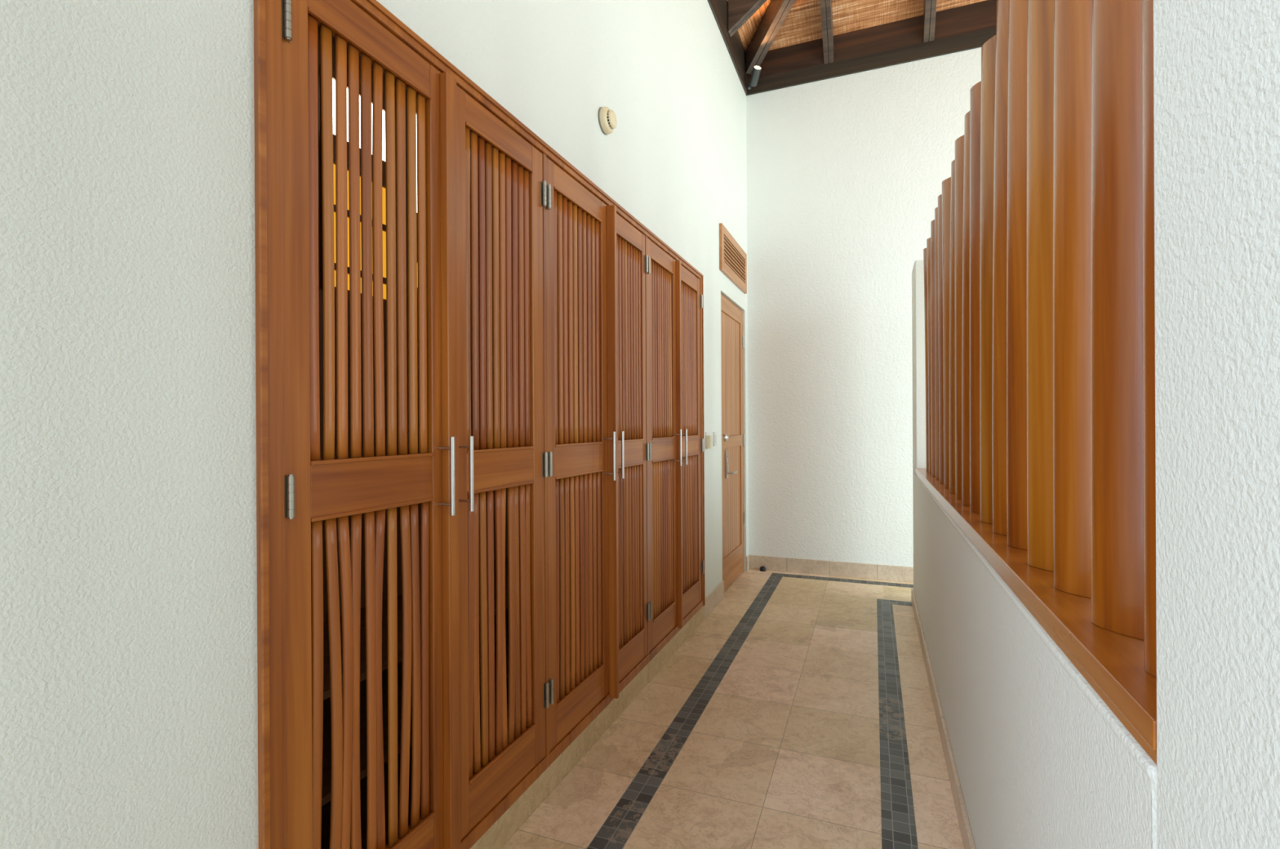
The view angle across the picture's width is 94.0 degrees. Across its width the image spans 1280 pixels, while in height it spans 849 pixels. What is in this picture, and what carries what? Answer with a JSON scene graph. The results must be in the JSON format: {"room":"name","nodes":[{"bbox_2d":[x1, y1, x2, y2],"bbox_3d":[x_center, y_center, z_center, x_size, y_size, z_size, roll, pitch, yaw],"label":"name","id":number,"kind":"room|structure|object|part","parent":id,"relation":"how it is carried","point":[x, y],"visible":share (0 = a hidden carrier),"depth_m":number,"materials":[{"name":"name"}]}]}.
{"room":"hallway","nodes":[
{"label":"hallway","id":0,"kind":"room"},
{"bbox_2d":[320,65,417,299],"bbox_3d":[-0.975,-0.865,2.232,0.012,0.820,0.500,0,0,22],"label":"window","id":1,"kind":"structure","parent":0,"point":[384,197],"depth_m":2.15,"materials":[{"name":"clear glass"}]},
{"bbox_3d":[-0.978,-0.685,2.233,0.004,0.420,0.460,0,0,22],"label":"amber pane","id":2,"kind":"part","parent":1,"relation":"part of","materials":[{"name":"orange glass"}]},
{"bbox_2d":[0,0,748,848],"bbox_3d":[-0.060,-0.851,2.999,0.149,4.300,5.245,0,0,22],"label":"wall","id":3,"kind":"structure","parent":0,"point":[129,690],"depth_m":0.98,"materials":[{"name":"white paint"}]},
{"bbox_2d":[598,106,617,134],"bbox_3d":[-0.132,-1.305,2.555,0.053,0.108,0.108,0,0,22],"label":"smoke detector","id":4,"kind":"object","parent":3,"relation":"attached to","point":[607,119],"visible":1,"depth_m":2.53,"materials":[{"name":"beige plastic"}]},
{"bbox_2d":[705,431,711,448],"bbox_3d":[0.472,0.107,4.066,0.036,0.113,0.073,0,0,22],"label":"light switch","id":5,"kind":"object","parent":3,"relation":"attached to","point":[708,437],"visible":1,"depth_m":4.04,"materials":[{"name":"white plastic"}]},
{"bbox_3d":[0.459,0.102,4.073,0.008,0.103,0.070,0,0,22],"label":"plate","id":6,"kind":"part","parent":5,"relation":"part of","materials":[{"name":"white plastic"}]},
{"bbox_2d":[713,431,717,445],"bbox_3d":[0.539,0.103,4.261,0.016,0.100,0.070,0,0,22],"label":"light switch","id":7,"kind":"object","parent":3,"relation":"attached to","point":[715,437],"visible":1,"depth_m":4.24,"materials":[{"name":"white plastic"}]},
{"bbox_2d":[703,554,749,619],"bbox_3d":[-0.002,1.235,2.947,0.046,0.128,5.182,0,0,22],"label":"baseboard","id":8,"kind":"structure","parent":3,"relation":"attached to","point":[716,596],"depth_m":4.22,"materials":[{"name":"tile"}]},
{"bbox_2d":[707,0,746,93],"bbox_3d":[-0.518,-3.121,1.868,0.164,0.353,7.515,0,0,22],"label":"beam","id":9,"kind":"structure","parent":3,"relation":"on","point":[719,8],"depth_m":4.77,"materials":[{"name":"brown wood"}]},
{"bbox_2d":[720,293,745,591],"bbox_3d":[0.765,0.145,4.865,0.103,2.286,0.854,0,0,22],"label":"door","id":10,"kind":"structure","parent":3,"relation":"in","point":[733,515],"depth_m":4.90,"materials":[{"name":"brown wood"}]},
{"bbox_3d":[0.685,0.312,4.672,0.016,0.221,0.038,0,0,22],"label":"lock plate","id":11,"kind":"part","parent":10,"relation":"part of","materials":[{"name":"metal"}]},
{"bbox_3d":[0.727,0.377,4.705,0.057,0.023,0.109,0,0,22],"label":"lever handle","id":12,"kind":"part","parent":10,"relation":"part of","materials":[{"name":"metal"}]},
{"bbox_2d":[719,222,746,293],"bbox_3d":[0.763,-1.321,4.831,0.023,0.345,0.890,0,0,22],"label":"air vent","id":13,"kind":"object","parent":3,"relation":"in","point":[732,258],"visible":1,"depth_m":4.74,"materials":[{"name":"brown wood"}]},
{"bbox_2d":[501,568,964,848],"bbox_3d":[0.892,1.335,0.889,7.400,0.080,8.700,0,0,21],"label":"floor","id":14,"kind":"structure","parent":0,"point":[784,753],"depth_m":2.41,"materials":[{"name":"tile"}]},
{"bbox_2d":[253,0,705,848],"bbox_3d":[-0.443,-0.018,2.656,0.725,2.640,3.050,0,0,22],"label":"wardrobe","id":15,"kind":"object","parent":14,"relation":"on","point":[480,492],"depth_m":1.61,"materials":[{"name":"brown wood"}]},
{"bbox_3d":[-0.611,0.117,1.406,0.054,2.128,0.497,0,0,22],"label":"door","id":16,"kind":"part","parent":15,"relation":"part of","materials":[{"name":"brown wood"}]},
{"bbox_3d":[-0.512,0.136,1.576,0.052,0.207,0.012,0,0,22],"label":"handle","id":17,"kind":"part","parent":15,"relation":"part of","materials":[{"name":"metal"}]},
{"bbox_3d":[-0.482,0.136,1.649,0.052,0.207,0.012,0,0,22],"label":"handle","id":18,"kind":"part","parent":15,"relation":"part of","materials":[{"name":"metal"}]},
{"bbox_3d":[-0.439,0.106,1.861,0.034,2.108,0.497,0,0,22],"label":"door","id":19,"kind":"part","parent":15,"relation":"part of","materials":[{"name":"brown wood"}]},
{"bbox_3d":[-0.224,0.115,2.349,0.070,2.128,0.520,0,0,22],"label":"door","id":20,"kind":"part","parent":15,"relation":"part of","materials":[{"name":"brown wood"}]},
{"bbox_3d":[-0.128,0.133,2.533,0.052,0.207,0.012,0,0,22],"label":"handle","id":21,"kind":"part","parent":15,"relation":"part of","materials":[{"name":"metal"}]},
{"bbox_3d":[-0.094,0.133,2.617,0.052,0.207,0.012,0,0,22],"label":"handle","id":22,"kind":"part","parent":15,"relation":"part of","materials":[{"name":"metal"}]},
{"bbox_3d":[-0.063,0.103,2.801,0.034,2.108,0.444,0,0,22],"label":"door","id":23,"kind":"part","parent":15,"relation":"part of","materials":[{"name":"brown wood"}]},
{"bbox_3d":[0.129,0.112,3.249,0.056,2.128,0.482,0,0,22],"label":"door","id":24,"kind":"part","parent":15,"relation":"part of","materials":[{"name":"brown wood"}]},
{"bbox_3d":[0.212,0.131,3.380,0.052,0.207,0.012,0,0,22],"label":"handle","id":25,"kind":"part","parent":15,"relation":"part of","materials":[{"name":"metal"}]},
{"bbox_3d":[0.252,0.131,3.479,0.052,0.207,0.012,0,0,22],"label":"handle","id":26,"kind":"part","parent":15,"relation":"part of","materials":[{"name":"metal"}]},
{"bbox_3d":[0.299,0.101,3.702,0.034,2.108,0.482,0,0,22],"label":"door","id":27,"kind":"part","parent":15,"relation":"part of","materials":[{"name":"brown wood"}]},
{"bbox_2d":[586,575,782,848],"bbox_3d":[-0.175,1.300,1.655,0.103,0.001,7.350,0,0,21],"label":"mosaic","id":28,"kind":"object","parent":14,"relation":"on","point":[617,828],"visible":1,"depth_m":2.42,"materials":[{"name":"tile"}]},
{"bbox_2d":[760,565,765,571],"bbox_3d":[1.085,1.272,5.270,0.054,0.040,0.054,0,0,21],"label":"door stop","id":29,"kind":"object","parent":14,"relation":"on","point":[762,568],"visible":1,"depth_m":5.25,"materials":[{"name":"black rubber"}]},
{"bbox_2d":[770,573,913,587],"bbox_3d":[3.381,1.279,4.266,4.824,0.001,0.103,0,0,21],"label":"mosaic","id":30,"kind":"object","parent":14,"relation":"on","point":[858,581],"visible":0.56,"depth_m":4.94,"materials":[{"name":"tile"}]},
{"bbox_2d":[876,599,911,606],"bbox_3d":[1.839,1.288,4.316,0.232,0.001,0.103,0,0,21],"label":"mosaic","id":31,"kind":"object","parent":14,"relation":"on","point":[879,601],"visible":1,"depth_m":4.32,"materials":[{"name":"tile"}]},
{"bbox_2d":[876,602,918,848],"bbox_3d":[0.515,1.296,1.109,0.103,0.001,6.835,0,0,21],"label":"mosaic","id":32,"kind":"object","parent":14,"relation":"on","point":[897,810],"visible":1,"depth_m":2.37,"materials":[{"name":"tile"}]},
{"bbox_2d":[727,0,985,52],"bbox_3d":[2.007,-4.296,0.908,5.280,2.030,7.573,0,0,21],"label":"ceiling","id":33,"kind":"structure","parent":0,"point":[802,23],"depth_m":4.95,"materials":[{"name":"wicker"}]},
{"bbox_2d":[728,0,767,36],"bbox_3d":[0.978,-3.408,4.570,0.600,0.690,0.078,0,0,21],"label":"rafter","id":34,"kind":"object","parent":33,"relation":"attached to","point":[740,11],"visible":1,"depth_m":4.62,"materials":[{"name":"brown wood"}]},
{"bbox_2d":[746,0,795,74],"bbox_3d":[1.636,-4.084,3.781,0.095,1.946,3.300,0,0,-24],"label":"rafter","id":35,"kind":"object","parent":33,"relation":"attached to","point":[777,11],"visible":0.94,"depth_m":5.03,"materials":[{"name":"brown wood"}]},
{"bbox_2d":[746,47,981,568],"bbox_3d":[3.322,-0.870,4.524,5.500,4.300,0.160,0,0,21],"label":"wall","id":36,"kind":"structure","parent":0,"point":[846,174],"depth_m":5.07,"materials":[{"name":"white paint"}]},
{"bbox_2d":[750,555,913,582],"bbox_3d":[3.424,1.219,4.396,5.235,0.122,0.014,0,0,21],"label":"baseboard","id":37,"kind":"structure","parent":36,"relation":"attached to","point":[886,572],"depth_m":5.08,"materials":[{"name":"tile"}]},
{"bbox_2d":[746,0,997,95],"bbox_3d":[3.306,-3.143,4.516,5.500,0.353,0.176,0,0,21],"label":"beam","id":38,"kind":"structure","parent":36,"relation":"on","point":[969,26],"depth_m":4.94,"materials":[{"name":"brown wood"}]},
{"bbox_2d":[746,65,761,89],"bbox_3d":[0.993,-3.020,5.210,0.068,0.133,0.252,0,0,-7],"label":"spotlight","id":39,"kind":"object","parent":38,"relation":"attached to","point":[757,68],"visible":1,"depth_m":5.15,"materials":[{"name":"grey metal"}]},
{"bbox_2d":[820,0,833,63],"bbox_3d":[1.512,-3.397,4.837,0.078,0.628,0.540,0,0,21],"label":"rafter","id":40,"kind":"object","parent":38,"relation":"on","point":[826,10],"visible":1,"depth_m":4.91,"materials":[{"name":"brown wood"}]},
{"bbox_2d":[923,0,937,42],"bbox_3d":[2.077,-3.707,4.175,0.078,1.244,1.360,0,0,21],"label":"rafter","id":41,"kind":"object","parent":38,"relation":"on","point":[930,6],"visible":1,"depth_m":4.70,"materials":[{"name":"brown wood"}]},
{"bbox_2d":[911,0,1279,848],"bbox_3d":[0.817,-0.851,1.048,0.242,4.308,6.951,0,0,21],"label":"wall","id":42,"kind":"structure","parent":0,"point":[1042,762],"depth_m":0.54,"materials":[{"name":"white paint"}]},
{"bbox_2d":[911,588,975,848],"bbox_3d":[0.832,1.248,1.052,0.268,0.095,6.958,0,0,21],"label":"baseboard","id":43,"kind":"structure","parent":42,"relation":"attached to","point":[967,838],"depth_m":2.27,"materials":[{"name":"tile"}]},
{"bbox_2d":[915,467,1156,764],"bbox_3d":[1.307,0.321,2.268,0.251,0.048,3.663,0,0,21],"label":"wooden sill","id":44,"kind":"structure","parent":42,"relation":"on","point":[1112,663],"depth_m":0.88,"materials":[{"name":"brown wood"}]},
{"bbox_2d":[923,248,928,471],"bbox_3d":[1.872,-0.422,3.756,0.139,1.430,0.243,0,0,21],"label":"wooden post","id":45,"kind":"object","parent":44,"relation":"on","point":[925,265],"visible":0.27,"depth_m":3.76,"materials":[{"name":"brown wood"}]},
{"bbox_2d":[926,237,931,474],"bbox_3d":[1.781,-0.414,3.530,0.136,1.416,0.187,0,0,21],"label":"wooden post","id":46,"kind":"object","parent":44,"relation":"on","point":[928,240],"visible":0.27,"depth_m":3.55,"materials":[{"name":"brown wood"}]},
{"bbox_2d":[930,219,935,476],"bbox_3d":[1.694,-0.422,3.309,0.099,1.434,0.172,0,0,-29],"label":"wooden post","id":47,"kind":"object","parent":44,"relation":"on","point":[932,223],"visible":0.27,"depth_m":3.34,"materials":[{"name":"brown wood"}]},
{"bbox_2d":[934,206,939,480],"bbox_3d":[1.622,-0.423,3.112,0.096,1.436,0.164,0,0,-40],"label":"wooden post","id":48,"kind":"object","parent":44,"relation":"on","point":[936,300],"visible":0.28,"depth_m":3.15,"materials":[{"name":"brown wood"}]},
{"bbox_2d":[937,194,943,484],"bbox_3d":[1.552,-0.425,2.939,0.086,1.440,0.161,0,0,-31],"label":"wooden post","id":49,"kind":"object","parent":44,"relation":"on","point":[940,197],"visible":0.24,"depth_m":2.97,"materials":[{"name":"brown wood"}]},
{"bbox_2d":[942,177,951,488],"bbox_3d":[1.474,-0.424,2.748,0.104,1.440,0.174,0,0,-30],"label":"wooden post","id":50,"kind":"object","parent":44,"relation":"on","point":[946,184],"visible":0.3,"depth_m":2.77,"materials":[{"name":"brown wood"}]},
{"bbox_2d":[949,159,955,493],"bbox_3d":[1.368,-0.395,2.475,0.135,1.383,0.244,0,0,21],"label":"wooden post","id":51,"kind":"object","parent":44,"relation":"on","point":[952,290],"visible":0.25,"depth_m":2.54,"materials":[{"name":"brown wood"}]},
{"bbox_2d":[955,134,964,499],"bbox_3d":[1.314,-0.415,2.332,0.138,1.423,0.151,0,0,21],"label":"wooden post","id":52,"kind":"object","parent":44,"relation":"on","point":[959,142],"visible":0.23,"depth_m":2.36,"materials":[{"name":"brown wood"}]},
{"bbox_2d":[961,111,969,506],"bbox_3d":[1.224,-0.398,2.109,0.134,1.390,0.239,0,0,21],"label":"wooden post","id":53,"kind":"object","parent":44,"relation":"on","point":[966,245],"visible":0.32,"depth_m":2.17,"materials":[{"name":"brown wood"}]},
{"bbox_2d":[969,80,981,513],"bbox_3d":[1.171,-0.412,1.966,0.138,1.419,0.167,0,0,21],"label":"wooden post","id":54,"kind":"object","parent":44,"relation":"on","point":[975,91],"visible":0.34,"depth_m":2.00,"materials":[{"name":"brown wood"}]},
{"bbox_2d":[979,35,995,524],"bbox_3d":[1.086,-0.415,1.756,0.134,1.426,0.181,0,0,21],"label":"wooden post","id":55,"kind":"object","parent":44,"relation":"on","point":[988,49],"visible":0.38,"depth_m":1.79,"materials":[{"name":"brown wood"}]},
{"bbox_2d":[992,0,1008,535],"bbox_3d":[1.010,-0.406,1.557,0.137,1.410,0.215,0,0,21],"label":"wooden post","id":56,"kind":"object","parent":44,"relation":"on","point":[1000,181],"visible":0.34,"depth_m":1.60,"materials":[{"name":"brown wood"}]},
{"bbox_2d":[1006,0,1027,550],"bbox_3d":[0.949,-0.413,1.396,0.138,1.425,0.176,0,0,21],"label":"wooden post","id":57,"kind":"object","parent":44,"relation":"on","point":[1016,262],"visible":0.33,"depth_m":1.43,"materials":[{"name":"brown wood"}]},
{"bbox_2d":[1026,0,1053,571],"bbox_3d":[0.871,-0.413,1.205,0.135,1.425,0.157,0,0,21],"label":"wooden post","id":58,"kind":"object","parent":44,"relation":"on","point":[1040,48],"visible":0.37,"depth_m":1.23,"materials":[{"name":"brown wood"}]},
{"bbox_2d":[1053,0,1092,598],"bbox_3d":[0.804,-0.412,1.025,0.139,1.425,0.153,0,0,21],"label":"wooden post","id":59,"kind":"object","parent":44,"relation":"on","point":[1073,19],"visible":0.42,"depth_m":1.05,"materials":[{"name":"brown wood"}]},
{"bbox_2d":[1090,0,1143,639],"bbox_3d":[0.724,-0.412,0.829,0.135,1.425,0.162,0,0,21],"label":"wooden post","id":60,"kind":"object","parent":44,"relation":"on","point":[1117,477],"visible":0.49,"depth_m":0.85,"materials":[{"name":"brown wood"}]},
{"bbox_2d":[1142,0,1156,677],"bbox_3d":[0.662,-0.411,0.668,0.089,1.425,0.162,0,0,-34],"label":"wooden post","id":61,"kind":"object","parent":44,"relation":"on","point":[1148,117],"visible":0.22,"depth_m":0.72,"materials":[{"name":"brown wood"}]}
]}

